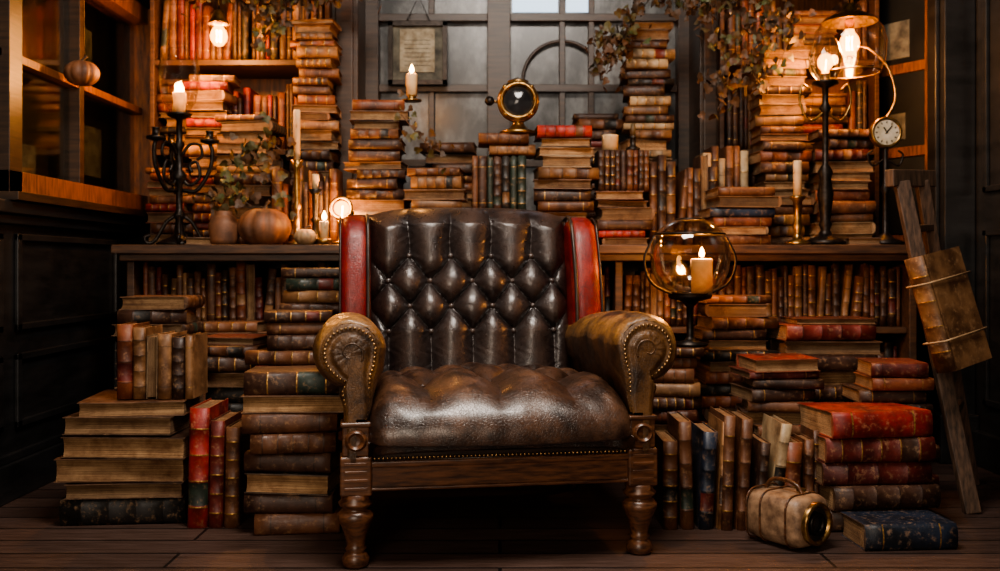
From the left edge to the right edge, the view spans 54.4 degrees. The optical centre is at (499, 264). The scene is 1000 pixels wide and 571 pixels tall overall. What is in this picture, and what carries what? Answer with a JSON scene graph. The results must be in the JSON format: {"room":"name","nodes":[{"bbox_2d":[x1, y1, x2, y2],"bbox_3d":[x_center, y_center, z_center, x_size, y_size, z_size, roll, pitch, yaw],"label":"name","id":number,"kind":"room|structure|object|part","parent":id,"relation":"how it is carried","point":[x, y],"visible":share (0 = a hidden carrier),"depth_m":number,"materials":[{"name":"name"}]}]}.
{"room":"home library","nodes":[
{"label":"home library","id":0,"kind":"room"},
{"bbox_2d":[0,0,149,455],"bbox_3d":[-1.752,-0.640,1.675,0.136,2.900,6.350,0,0,0],"label":"wall","id":1,"kind":"structure","parent":0,"point":[61,290],"depth_m":3.71,"materials":[{"name":"black wood"}]},
{"bbox_2d":[0,432,64,506],"bbox_3d":[-1.685,0.730,1.625,0.030,0.160,6.250,0,0,0],"label":"baseboard","id":2,"kind":"structure","parent":1,"relation":"attached to","point":[27,469],"depth_m":3.45,"materials":[{"name":"black wood"}]},
{"bbox_2d":[0,0,149,217],"bbox_3d":[-1.722,-0.715,3.980,0.193,0.990,1.400,0,0,0],"label":"cabinet","id":3,"kind":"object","parent":1,"relation":"in","point":[61,141],"depth_m":3.92,"materials":[{"name":"brown wood"}]},
{"bbox_2d":[0,199,149,235],"bbox_3d":[-1.675,-0.180,1.625,0.050,0.080,6.250,0,0,0],"label":"trim","id":4,"kind":"structure","parent":1,"relation":"attached to","point":[12,212],"depth_m":3.73,"materials":[{"name":"black wood"}]},
{"bbox_2d":[0,461,999,570],"bbox_3d":[0.125,0.860,1.725,4.050,0.100,6.450,0,0,0],"label":"floor","id":5,"kind":"structure","parent":0,"point":[540,527],"depth_m":2.85,"materials":[{"name":"brown wood"}]},
{"bbox_2d":[53,389,205,525],"bbox_3d":[-1.175,0.617,3.166,0.428,0.389,0.341,0,0,0],"label":"book stack","id":6,"kind":"object","parent":5,"relation":"on","point":[123,461],"visible":0.79,"depth_m":3.02,"materials":[{"name":"paper"}]},
{"bbox_2d":[117,322,207,398],"bbox_3d":[-1.090,0.305,3.149,0.240,0.235,0.181,0,0,0],"label":"books","id":7,"kind":"object","parent":6,"relation":"on","point":[151,362],"visible":1,"depth_m":3.07,"materials":[{"name":"leather"}]},
{"bbox_2d":[111,295,204,387],"bbox_3d":[-1.224,0.461,3.519,0.310,0.700,0.261,0,0,0],"label":"book stack","id":8,"kind":"object","parent":5,"relation":"on","point":[177,313],"visible":0.29,"depth_m":3.43,"materials":[{"name":"leather"}]},
{"bbox_2d":[187,398,251,527],"bbox_3d":[-0.883,0.626,3.104,0.164,0.371,0.234,0,0,0],"label":"books","id":9,"kind":"object","parent":5,"relation":"on","point":[217,480],"visible":0.92,"depth_m":2.99,"materials":[{"name":"leather"}]},
{"bbox_2d":[202,320,266,334],"bbox_3d":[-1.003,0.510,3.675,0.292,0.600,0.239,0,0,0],"label":"book","id":10,"kind":"object","parent":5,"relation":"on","point":[239,326],"visible":0.09,"depth_m":3.58,"materials":[{"name":"leather"}]},
{"bbox_2d":[206,333,266,411],"bbox_3d":[-0.933,0.529,3.432,0.302,0.561,0.262,0,0,0],"label":"book stack","id":11,"kind":"object","parent":5,"relation":"on","point":[227,367],"visible":0.27,"depth_m":3.34,"materials":[{"name":"leather"}]},
{"bbox_2d":[241,365,343,535],"bbox_3d":[-0.630,0.567,3.028,0.350,0.490,0.285,0,0,0],"label":"book stack","id":12,"kind":"object","parent":5,"relation":"on","point":[289,413],"visible":0.91,"depth_m":2.92,"materials":[{"name":"leather"}]},
{"bbox_2d":[245,309,341,440],"bbox_3d":[-0.700,0.483,3.380,0.333,0.654,0.266,0,0,0],"label":"book stack","id":13,"kind":"object","parent":5,"relation":"on","point":[291,333],"visible":0.22,"depth_m":3.28,"materials":[{"name":"leather"}]},
{"bbox_2d":[279,268,343,425],"bbox_3d":[-0.665,0.411,3.619,0.318,0.801,0.249,0,0,0],"label":"book stack","id":14,"kind":"object","parent":5,"relation":"on","point":[306,288],"visible":0.12,"depth_m":3.52,"materials":[{"name":"leather"}]},
{"bbox_2d":[312,208,676,568],"bbox_3d":[-0.054,0.306,3.029,1.020,1.016,0.917,0,0,-9],"label":"armchair","id":15,"kind":"object","parent":5,"relation":"on","point":[464,347],"visible":1,"depth_m":2.73,"materials":[{"name":"brown leather"}]},
{"bbox_3d":[-0.452,0.331,2.921,0.199,0.389,0.672,0,0,-9],"label":"arm","id":16,"kind":"part","parent":15,"relation":"part of","materials":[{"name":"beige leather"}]},
{"bbox_3d":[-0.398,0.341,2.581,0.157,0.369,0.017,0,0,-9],"label":"arm","id":17,"kind":"part","parent":15,"relation":"part of","materials":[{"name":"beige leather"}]},
{"bbox_3d":[-0.388,0.711,2.615,0.100,0.198,0.100,0,0,-9],"label":"leg","id":18,"kind":"part","parent":15,"relation":"part of","materials":[{"name":"brown wood"}]},
{"bbox_2d":[369,208,570,372],"bbox_3d":[-0.101,0.099,3.327,0.704,0.602,0.235,0,0,-9],"label":"backrest","id":19,"kind":"object","parent":15,"relation":"on","point":[462,287],"depth_m":3.28,"materials":[{"name":"brown leather"}]},
{"bbox_3d":[-0.055,0.525,3.040,0.780,0.030,0.720,0,0,-9],"label":"seat","id":20,"kind":"part","parent":15,"relation":"part of","materials":[{"name":"brown leather"}]},
{"bbox_3d":[-0.055,0.516,3.036,0.874,0.197,0.808,0,0,-9],"label":"frame","id":21,"kind":"part","parent":15,"relation":"part of","materials":[{"name":"brown wood"}]},
{"bbox_2d":[368,362,634,457],"bbox_3d":[-0.041,0.414,2.949,0.726,0.222,0.755,0,0,-9],"label":"seat cushion","id":22,"kind":"object","parent":15,"relation":"on","point":[416,409],"depth_m":2.65,"materials":[{"name":"brown leather"}]},
{"bbox_3d":[0.268,0.705,3.489,0.056,0.220,0.090,0,0,-9],"label":"leg","id":23,"kind":"part","parent":15,"relation":"part of","materials":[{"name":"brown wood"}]},
{"bbox_3d":[0.359,0.331,3.049,0.199,0.389,0.672,0,0,-9],"label":"arm","id":24,"kind":"part","parent":15,"relation":"part of","materials":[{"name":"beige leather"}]},
{"bbox_3d":[0.392,0.711,2.739,0.100,0.198,0.100,0,0,-9],"label":"leg","id":25,"kind":"part","parent":15,"relation":"part of","materials":[{"name":"brown wood"}]},
{"bbox_3d":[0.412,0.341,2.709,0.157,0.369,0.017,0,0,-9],"label":"arm","id":26,"kind":"part","parent":15,"relation":"part of","materials":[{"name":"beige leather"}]},
{"bbox_2d":[111,245,924,413],"bbox_3d":[0.085,0.366,4.190,3.150,0.888,0.940,0,0,0],"label":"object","id":27,"kind":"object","parent":5,"relation":"on","point":[622,260],"depth_m":3.75,"materials":[{"name":"brown wood"}]},
{"bbox_2d":[145,168,195,244],"bbox_3d":[-1.394,-0.244,4.189,0.214,0.332,0.224,0,0,0],"label":"book stack","id":28,"kind":"object","parent":27,"relation":"on","point":[162,205],"visible":0.46,"depth_m":4.10,"materials":[{"name":"leather"}]},
{"bbox_2d":[143,50,219,244],"bbox_3d":[-1.294,-0.464,3.854,0.283,0.770,0.257,0,0,28],"label":"candelabra","id":29,"kind":"object","parent":27,"relation":"on","point":[178,177],"visible":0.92,"depth_m":3.86,"materials":[{"name":"metal"}]},
{"bbox_2d":[182,75,241,236],"bbox_3d":[-1.247,-0.444,4.222,0.235,0.731,0.226,0,0,0],"label":"book stack","id":30,"kind":"object","parent":27,"relation":"on","point":[215,96],"visible":0.48,"depth_m":4.14,"materials":[{"name":"paper"}]},
{"bbox_2d":[208,210,238,244],"bbox_3d":[-1.085,-0.149,3.820,0.120,0.140,0.120,0,0,0],"label":"jar","id":31,"kind":"object","parent":27,"relation":"on","point":[222,227],"visible":0.98,"depth_m":3.77,"materials":[{"name":"brown ceramic"}]},
{"bbox_2d":[203,111,296,218],"bbox_3d":[-0.971,-0.391,3.814,0.377,0.423,0.157,0,0,0],"label":"ivy vine","id":32,"kind":"object","parent":31,"relation":"in","point":[249,155],"visible":1,"depth_m":3.80,"materials":[{"name":"green plant"}]},
{"bbox_2d":[150,0,330,233],"bbox_3d":[-1.160,-0.935,4.496,0.800,1.710,0.332,0,0,0],"label":"bookshelf","id":33,"kind":"object","parent":27,"relation":"on","point":[265,77],"visible":0.2,"depth_m":4.40,"materials":[{"name":"brown wood"}]},
{"bbox_2d":[209,114,286,244],"bbox_3d":[-1.057,-0.350,4.098,0.294,0.542,0.246,0,0,0],"label":"book stack","id":34,"kind":"object","parent":27,"relation":"on","point":[249,127],"visible":0.43,"depth_m":4.00,"materials":[{"name":"paper"}]},
{"bbox_2d":[237,200,291,244],"bbox_3d":[-0.930,-0.167,3.840,0.204,0.182,0.210,0,0,0],"label":"pumpkin","id":35,"kind":"object","parent":27,"relation":"on","point":[259,226],"visible":0.92,"depth_m":3.77,"materials":[{"name":"orange plant"}]},
{"bbox_2d":[286,108,303,244],"bbox_3d":[-0.810,-0.353,3.880,0.090,0.548,0.090,0,0,0],"label":"candlestick","id":36,"kind":"object","parent":27,"relation":"on","point":[296,162],"visible":0.84,"depth_m":3.87,"materials":[{"name":"gold metal"}]},
{"bbox_2d":[294,224,316,244],"bbox_3d":[-0.755,-0.118,3.770,0.086,0.080,0.088,0,0,0],"label":"gourd","id":37,"kind":"object","parent":27,"relation":"on","point":[305,236],"visible":1,"depth_m":3.74,"materials":[{"name":"beige plant"}]},
{"bbox_2d":[272,165,343,244],"bbox_3d":[-0.797,-0.243,4.051,0.266,0.331,0.200,0,0,0],"label":"books","id":38,"kind":"object","parent":27,"relation":"on","point":[332,185],"visible":0.41,"depth_m":3.97,"materials":[{"name":"leather"}]},
{"bbox_2d":[285,19,342,184],"bbox_3d":[-0.803,-0.565,4.241,0.232,0.971,0.217,0,0,0],"label":"book stack","id":39,"kind":"object","parent":27,"relation":"on","point":[318,51],"visible":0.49,"depth_m":4.16,"materials":[{"name":"paper"}]},
{"bbox_2d":[308,172,321,244],"bbox_3d":[-0.730,-0.223,3.840,0.090,0.288,0.090,0,0,0],"label":"candlestick","id":40,"kind":"object","parent":27,"relation":"on","point":[314,191],"visible":0.84,"depth_m":3.83,"materials":[{"name":"metal"}]},
{"bbox_2d":[316,211,332,244],"bbox_3d":[-0.685,-0.145,3.790,0.070,0.133,0.069,0,0,0],"label":"candle","id":41,"kind":"object","parent":27,"relation":"on","point":[324,239],"visible":1,"depth_m":3.77,"materials":[{"name":"beige wax"}]},
{"bbox_2d":[329,196,352,244],"bbox_3d":[-0.628,-0.175,3.860,0.096,0.193,0.096,0,0,0],"label":"globe lamp","id":42,"kind":"object","parent":27,"relation":"on","point":[341,208],"visible":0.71,"depth_m":3.84,"materials":[{"name":"white glass"}]},
{"bbox_2d":[331,0,365,216],"bbox_3d":[-0.700,-1.080,4.525,0.120,1.980,0.330,0,0,0],"label":"trim","id":43,"kind":"structure","parent":27,"relation":"on","point":[351,16],"depth_m":4.36,"materials":[{"name":"brown wood"}]},
{"bbox_2d":[343,100,409,214],"bbox_3d":[-0.505,-0.377,4.051,0.272,0.597,0.238,0,0,0],"label":"book stack","id":44,"kind":"object","parent":27,"relation":"on","point":[375,152],"visible":0.74,"depth_m":3.96,"materials":[{"name":"paper"}]},
{"bbox_2d":[402,64,421,102],"bbox_3d":[-0.365,-0.753,4.020,0.084,0.155,0.084,0,0,0],"label":"candle","id":45,"kind":"object","parent":44,"relation":"on","point":[411,78],"visible":1,"depth_m":4.00,"materials":[{"name":"beige wax"}]},
{"bbox_2d":[403,168,467,207],"bbox_3d":[-0.254,-0.235,3.990,0.267,0.312,0.218,0,0,0],"label":"book stack","id":46,"kind":"object","parent":27,"relation":"on","point":[431,188],"visible":0.48,"depth_m":3.90,"materials":[{"name":"paper"}]},
{"bbox_2d":[394,89,454,173],"bbox_3d":[-0.314,-0.532,3.877,0.243,0.350,0.152,0,0,43],"label":"ivy vine","id":47,"kind":"object","parent":46,"relation":"on","point":[418,134],"visible":1,"depth_m":3.87,"materials":[{"name":"green plant"}]},
{"bbox_2d":[420,142,477,207],"bbox_3d":[-0.222,-0.316,4.481,0.287,0.475,0.220,0,0,0],"label":"book stack","id":48,"kind":"object","parent":27,"relation":"on","point":[461,155],"visible":0.12,"depth_m":4.39,"materials":[{"name":"paper"}]},
{"bbox_2d":[156,0,867,186],"bbox_3d":[0.059,-0.853,4.447,3.201,1.551,0.205,0,0,0],"label":"books","id":49,"kind":"object","parent":27,"relation":"on","point":[182,37],"visible":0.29,"depth_m":4.37,"materials":[{"name":"paper"}]},
{"bbox_2d":[143,261,899,409],"bbox_3d":[0.084,0.285,3.960,3.012,0.605,0.222,0,0,0],"label":"books","id":50,"kind":"object","parent":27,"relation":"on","point":[829,288],"visible":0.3,"depth_m":3.87,"materials":[{"name":"leather"}]},
{"bbox_2d":[185,237,879,244],"bbox_3d":[0.126,-0.094,3.819,2.726,0.031,0.118,0,0,0],"label":"shelf","id":51,"kind":"object","parent":27,"relation":"on","point":[190,240],"visible":0.89,"depth_m":3.78,"materials":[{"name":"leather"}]},
{"bbox_2d":[532,125,598,217],"bbox_3d":[0.268,-0.322,4.033,0.269,0.486,0.243,0,0,0],"label":"book stack","id":52,"kind":"object","parent":27,"relation":"on","point":[563,184],"visible":0.78,"depth_m":3.94,"materials":[{"name":"paper"}]},
{"bbox_2d":[572,114,624,239],"bbox_3d":[0.448,-0.384,4.502,0.267,0.612,0.231,0,0,0],"label":"book stack","id":53,"kind":"object","parent":27,"relation":"on","point":[602,124],"visible":0.16,"depth_m":4.41,"materials":[{"name":"paper"}]},
{"bbox_2d":[591,191,654,244],"bbox_3d":[0.503,-0.189,4.033,0.245,0.222,0.214,0,0,-4],"label":"book stack","id":54,"kind":"object","parent":27,"relation":"on","point":[621,217],"visible":0.93,"depth_m":3.94,"materials":[{"name":"paper"}]},
{"bbox_2d":[594,150,648,193],"bbox_3d":[0.505,-0.386,4.046,0.210,0.170,0.183,0,0,0],"label":"books","id":55,"kind":"object","parent":54,"relation":"on","point":[619,170],"visible":0.95,"depth_m":3.97,"materials":[{"name":"leather"}]},
{"bbox_2d":[602,133,618,149],"bbox_3d":[0.455,-0.509,4.019,0.071,0.073,0.074,0,0,0],"label":"pillar candle","id":56,"kind":"object","parent":55,"relation":"on","point":[609,141],"visible":0.85,"depth_m":3.99,"materials":[{"name":"wax"}]},
{"bbox_2d":[626,123,639,149],"bbox_3d":[0.550,-0.530,4.020,0.060,0.115,0.059,0,0,0],"label":"candle holder","id":57,"kind":"object","parent":55,"relation":"on","point":[632,136],"visible":0.88,"depth_m":4.01,"materials":[{"name":"metal"}]},
{"bbox_2d":[618,22,674,200],"bbox_3d":[0.649,-0.573,4.362,0.259,0.993,0.230,0,0,0],"label":"book stack","id":58,"kind":"object","parent":27,"relation":"on","point":[646,79],"visible":0.62,"depth_m":4.28,"materials":[{"name":"leather"}]},
{"bbox_2d":[585,0,771,119],"bbox_3d":[0.781,-0.958,4.119,0.839,0.729,0.248,0,0,19],"label":"garland","id":59,"kind":"object","parent":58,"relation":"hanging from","point":[616,37],"visible":1,"depth_m":4.12,"materials":[{"name":"green plant"}]},
{"bbox_2d":[721,0,816,104],"bbox_3d":[1.088,-0.874,3.953,0.373,0.455,0.157,0,0,0],"label":"garland","id":60,"kind":"object","parent":59,"relation":"attached to","point":[758,36],"visible":1,"depth_m":3.94,"materials":[{"name":"green plant"}]},
{"bbox_2d":[644,155,716,244],"bbox_3d":[0.759,-0.267,4.113,0.281,0.382,0.200,0,0,0],"label":"books","id":61,"kind":"object","parent":27,"relation":"on","point":[672,195],"visible":0.74,"depth_m":4.02,"materials":[{"name":"leather"}]},
{"bbox_2d":[689,1,717,167],"bbox_3d":[0.945,-1.080,4.527,0.090,1.980,0.325,0,0,0],"label":"trim","id":62,"kind":"structure","parent":27,"relation":"on","point":[703,134],"depth_m":4.38,"materials":[{"name":"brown wood"}]},
{"bbox_2d":[695,146,748,186],"bbox_3d":[0.959,-0.292,4.210,0.199,0.425,0.196,0,0,0],"label":"books","id":63,"kind":"object","parent":27,"relation":"on","point":[732,164],"visible":0.35,"depth_m":4.12,"materials":[{"name":"paper"}]},
{"bbox_2d":[698,187,781,244],"bbox_3d":[0.969,-0.193,3.956,0.307,0.233,0.238,0,0,0],"label":"book stack","id":64,"kind":"object","parent":27,"relation":"on","point":[744,214],"visible":0.94,"depth_m":3.86,"materials":[{"name":"paper"}]},
{"bbox_2d":[747,49,814,244],"bbox_3d":[1.189,-0.490,4.149,0.245,0.826,0.226,0,0,0],"label":"book stack","id":65,"kind":"object","parent":27,"relation":"on","point":[778,139],"visible":0.66,"depth_m":4.06,"materials":[{"name":"leather"}]},
{"bbox_2d":[784,159,810,244],"bbox_3d":[1.160,-0.247,3.790,0.100,0.336,0.100,0,0,0],"label":"candlestick","id":66,"kind":"object","parent":27,"relation":"on","point":[797,198],"visible":1,"depth_m":3.77,"materials":[{"name":"gold metal"}]},
{"bbox_2d":[718,0,878,237],"bbox_3d":[1.335,-0.935,4.496,0.710,1.710,0.332,0,0,0],"label":"bookshelf","id":67,"kind":"object","parent":27,"relation":"on","point":[873,5],"visible":0.23,"depth_m":4.36,"materials":[{"name":"brown wood"}]},
{"bbox_2d":[798,38,851,244],"bbox_3d":[1.285,-0.484,3.840,0.160,0.811,0.160,0,0,-45],"label":"table lamp","id":68,"kind":"object","parent":27,"relation":"on","point":[825,194],"visible":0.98,"depth_m":3.82,"materials":[{"name":"metal"}]},
{"bbox_2d":[803,129,875,239],"bbox_3d":[1.437,-0.321,4.130,0.274,0.486,0.228,0,0,0],"label":"book stack","id":69,"kind":"object","parent":27,"relation":"on","point":[852,212],"visible":0.65,"depth_m":4.04,"materials":[{"name":"paper"}]},
{"bbox_2d":[859,46,904,244],"bbox_3d":[1.525,-0.484,3.866,0.157,0.811,0.156,0,0,0],"label":"desk clock","id":70,"kind":"object","parent":27,"relation":"on","point":[886,132],"visible":0.98,"depth_m":3.85,"materials":[{"name":"metal"}]},
{"bbox_3d":[-0.015,-0.144,4.054,0.248,0.132,0.219,0,0,0],"label":"book stack","id":71,"kind":"object","parent":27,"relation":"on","visible":0},
{"bbox_2d":[472,155,525,209],"bbox_3d":[-0.004,-0.330,4.075,0.223,0.239,0.189,0,0,0],"label":"books","id":72,"kind":"object","parent":71,"relation":"on","point":[497,181],"visible":0.92,"depth_m":3.99,"materials":[{"name":"leather"}]},
{"bbox_2d":[478,133,535,158],"bbox_3d":[0.026,-0.494,4.057,0.238,0.086,0.216,0,0,0],"label":"book stack","id":73,"kind":"object","parent":72,"relation":"on","point":[499,144],"visible":0.94,"depth_m":3.97,"materials":[{"name":"leather"}]},
{"bbox_2d":[485,77,538,136],"bbox_3d":[0.057,-0.658,4.007,0.200,0.240,0.160,0,0,-29],"label":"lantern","id":74,"kind":"object","parent":73,"relation":"on","point":[517,101],"visible":0.98,"depth_m":3.97,"materials":[{"name":"metal"}]},
{"bbox_2d":[652,346,703,497],"bbox_3d":[0.576,0.543,3.338,0.234,0.536,0.250,0,0,0],"label":"book stack","id":75,"kind":"object","parent":5,"relation":"on","point":[678,390],"visible":0.35,"depth_m":3.23,"materials":[{"name":"leather"}]},
{"bbox_2d":[643,218,736,346],"bbox_3d":[0.645,0.057,3.300,0.272,0.432,0.272,0,0,45],"label":"hurricane lantern","id":76,"kind":"object","parent":75,"relation":"on","point":[702,288],"visible":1,"depth_m":3.27,"materials":[{"name":"glass"}]},
{"bbox_2d":[653,406,802,530],"bbox_3d":[0.712,0.638,3.070,0.426,0.355,0.226,0,0,0],"label":"books","id":77,"kind":"object","parent":5,"relation":"on","point":[706,473],"visible":0.77,"depth_m":2.97,"materials":[{"name":"leather"}]},
{"bbox_2d":[694,295,778,424],"bbox_3d":[0.849,0.461,3.578,0.305,0.701,0.264,0,0,0],"label":"book stack","id":78,"kind":"object","parent":5,"relation":"on","point":[731,325],"visible":0.44,"depth_m":3.48,"materials":[{"name":"leather"}]},
{"bbox_2d":[728,366,823,436],"bbox_3d":[0.924,0.580,3.276,0.292,0.461,0.257,0,0,0],"label":"book stack","id":79,"kind":"object","parent":5,"relation":"on","point":[778,394],"visible":0.25,"depth_m":3.18,"materials":[{"name":"leather"}]},
{"bbox_2d":[736,353,819,372],"bbox_3d":[0.929,0.327,3.262,0.220,0.046,0.183,0,0,-7],"label":"book","id":80,"kind":"object","parent":79,"relation":"on","point":[774,362],"visible":1,"depth_m":3.19,"materials":[{"name":"leather"}]},
{"bbox_2d":[745,477,832,548],"bbox_3d":[0.843,0.716,2.832,0.167,0.187,0.214,0,0,-36],"label":"bag","id":81,"kind":"object","parent":5,"relation":"on","point":[794,518],"visible":1,"depth_m":2.77,"materials":[{"name":"brown leather"}]},
{"bbox_2d":[793,424,818,493],"bbox_3d":[0.965,0.661,3.065,0.051,0.297,0.146,0,0,0],"label":"books","id":82,"kind":"object","parent":5,"relation":"on","point":[808,437],"visible":0.52,"depth_m":3.01,"materials":[{"name":"leather"}]},
{"bbox_2d":[766,316,882,401],"bbox_3d":[1.168,0.500,3.533,0.386,0.622,0.308,0,0,0],"label":"book stack","id":83,"kind":"object","parent":5,"relation":"on","point":[837,341],"visible":0.3,"depth_m":3.43,"materials":[{"name":"leather"}]},
{"bbox_2d":[797,402,940,531],"bbox_3d":[1.146,0.628,3.066,0.363,0.366,0.264,0,0,-8],"label":"book stack","id":84,"kind":"object","parent":5,"relation":"on","point":[873,456],"visible":0.89,"depth_m":2.95,"materials":[{"name":"leather"}]},
{"bbox_2d":[840,357,940,509],"bbox_3d":[1.308,0.565,3.278,0.258,0.494,0.261,0,0,0],"label":"book stack","id":85,"kind":"object","parent":5,"relation":"on","point":[905,381],"visible":0.24,"depth_m":3.18,"materials":[{"name":"leather"}]},
{"bbox_2d":[840,510,957,550],"bbox_3d":[1.160,0.773,2.836,0.270,0.075,0.172,0,0,-4],"label":"book","id":86,"kind":"object","parent":5,"relation":"on","point":[903,529],"visible":1,"depth_m":2.76,"materials":[{"name":"leather"}]},
{"bbox_2d":[885,169,981,513],"bbox_3d":[1.617,0.237,3.381,0.475,1.155,0.309,0,0,-34],"label":"wooden plank","id":87,"kind":"object","parent":5,"relation":"on","point":[949,385],"visible":0.66,"depth_m":3.34,"materials":[{"name":"brown wood"}]},
{"bbox_2d":[904,246,991,372],"bbox_3d":[1.465,0.144,3.182,0.263,0.414,0.148,0,0,-29],"label":"book","id":88,"kind":"object","parent":87,"relation":"hanging from","point":[953,327],"visible":1,"depth_m":3.14,"materials":[{"name":"leather"}]},
{"bbox_2d":[899,0,999,436],"bbox_3d":[2.002,-0.640,1.675,0.136,2.900,6.350,0,0,0],"label":"wall","id":89,"kind":"structure","parent":0,"point":[987,11],"depth_m":3.87,"materials":[{"name":"black wood"}]},
{"bbox_2d":[879,0,926,244],"bbox_3d":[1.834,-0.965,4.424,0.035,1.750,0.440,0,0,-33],"label":"bookshelf","id":90,"kind":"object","parent":89,"relation":"in","point":[904,22],"depth_m":4.41,"materials":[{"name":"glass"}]},
{"bbox_2d":[927,0,978,463],"bbox_3d":[1.869,-0.640,4.060,0.159,2.900,0.220,0,0,0],"label":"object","id":91,"kind":"structure","parent":89,"relation":"attached to","point":[951,24],"depth_m":3.98,"materials":[{"name":"black wood"}]},
{"bbox_2d":[973,430,999,474],"bbox_3d":[1.935,0.740,1.625,0.030,0.140,6.250,0,0,0],"label":"baseboard","id":92,"kind":"structure","parent":89,"relation":"attached to","point":[986,445],"depth_m":3.83,"materials":[{"name":"black wood"}]},
{"bbox_3d":[0.125,-0.640,4.800,3.650,2.900,0.100,0,0,0],"label":"wall","id":93,"kind":"structure","parent":0,"visible":0},
{"bbox_2d":[366,0,688,210],"bbox_3d":[0.135,-1.015,4.689,1.590,1.750,0.118,0,0,0],"label":"window","id":94,"kind":"structure","parent":93,"relation":"in","point":[491,43],"depth_m":4.72,"materials":[{"name":"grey glass"}]},
{"bbox_2d":[388,0,446,84],"bbox_3d":[-0.390,-1.074,4.631,0.280,0.437,0.062,0,0,0],"label":"picture frame","id":95,"kind":"object","parent":94,"relation":"attached to","point":[421,44],"visible":1,"depth_m":4.61,"materials":[{"name":"metal"}]},
{"bbox_3d":[0.125,-2.140,1.725,4.050,0.100,6.450,0,0,0],"label":"ceiling","id":96,"kind":"structure","parent":0,"visible":0},
{"bbox_2d":[63,0,99,85],"bbox_3d":[-1.600,-1.389,3.720,0.126,1.402,0.130,0,0,0],"label":"gourd","id":97,"kind":"object","parent":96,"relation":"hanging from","point":[81,72],"visible":1,"depth_m":3.68,"materials":[{"name":"orange plant"}]},
{"bbox_2d":[208,0,229,45],"bbox_3d":[-1.180,-1.503,4.080,0.090,1.173,0.090,0,0,0],"label":"pendant lamp","id":98,"kind":"object","parent":96,"relation":"hanging from","point":[218,36],"visible":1,"depth_m":4.06,"materials":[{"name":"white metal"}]},
{"bbox_2d":[181,0,381,56],"bbox_3d":[-0.895,-1.089,4.099,0.978,0.430,0.238,0,0,0],"label":"garland","id":99,"kind":"object","parent":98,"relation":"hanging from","point":[270,7],"visible":1,"depth_m":4.08,"materials":[{"name":"green plant"}]},
{"bbox_2d":[812,0,887,79],"bbox_3d":[1.420,-1.433,3.950,0.290,1.314,0.290,0,0,0],"label":"dome lamp","id":100,"kind":"object","parent":96,"relation":"hanging from","point":[850,17],"visible":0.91,"depth_m":3.93,"materials":[{"name":"gold metal"}]}
]}

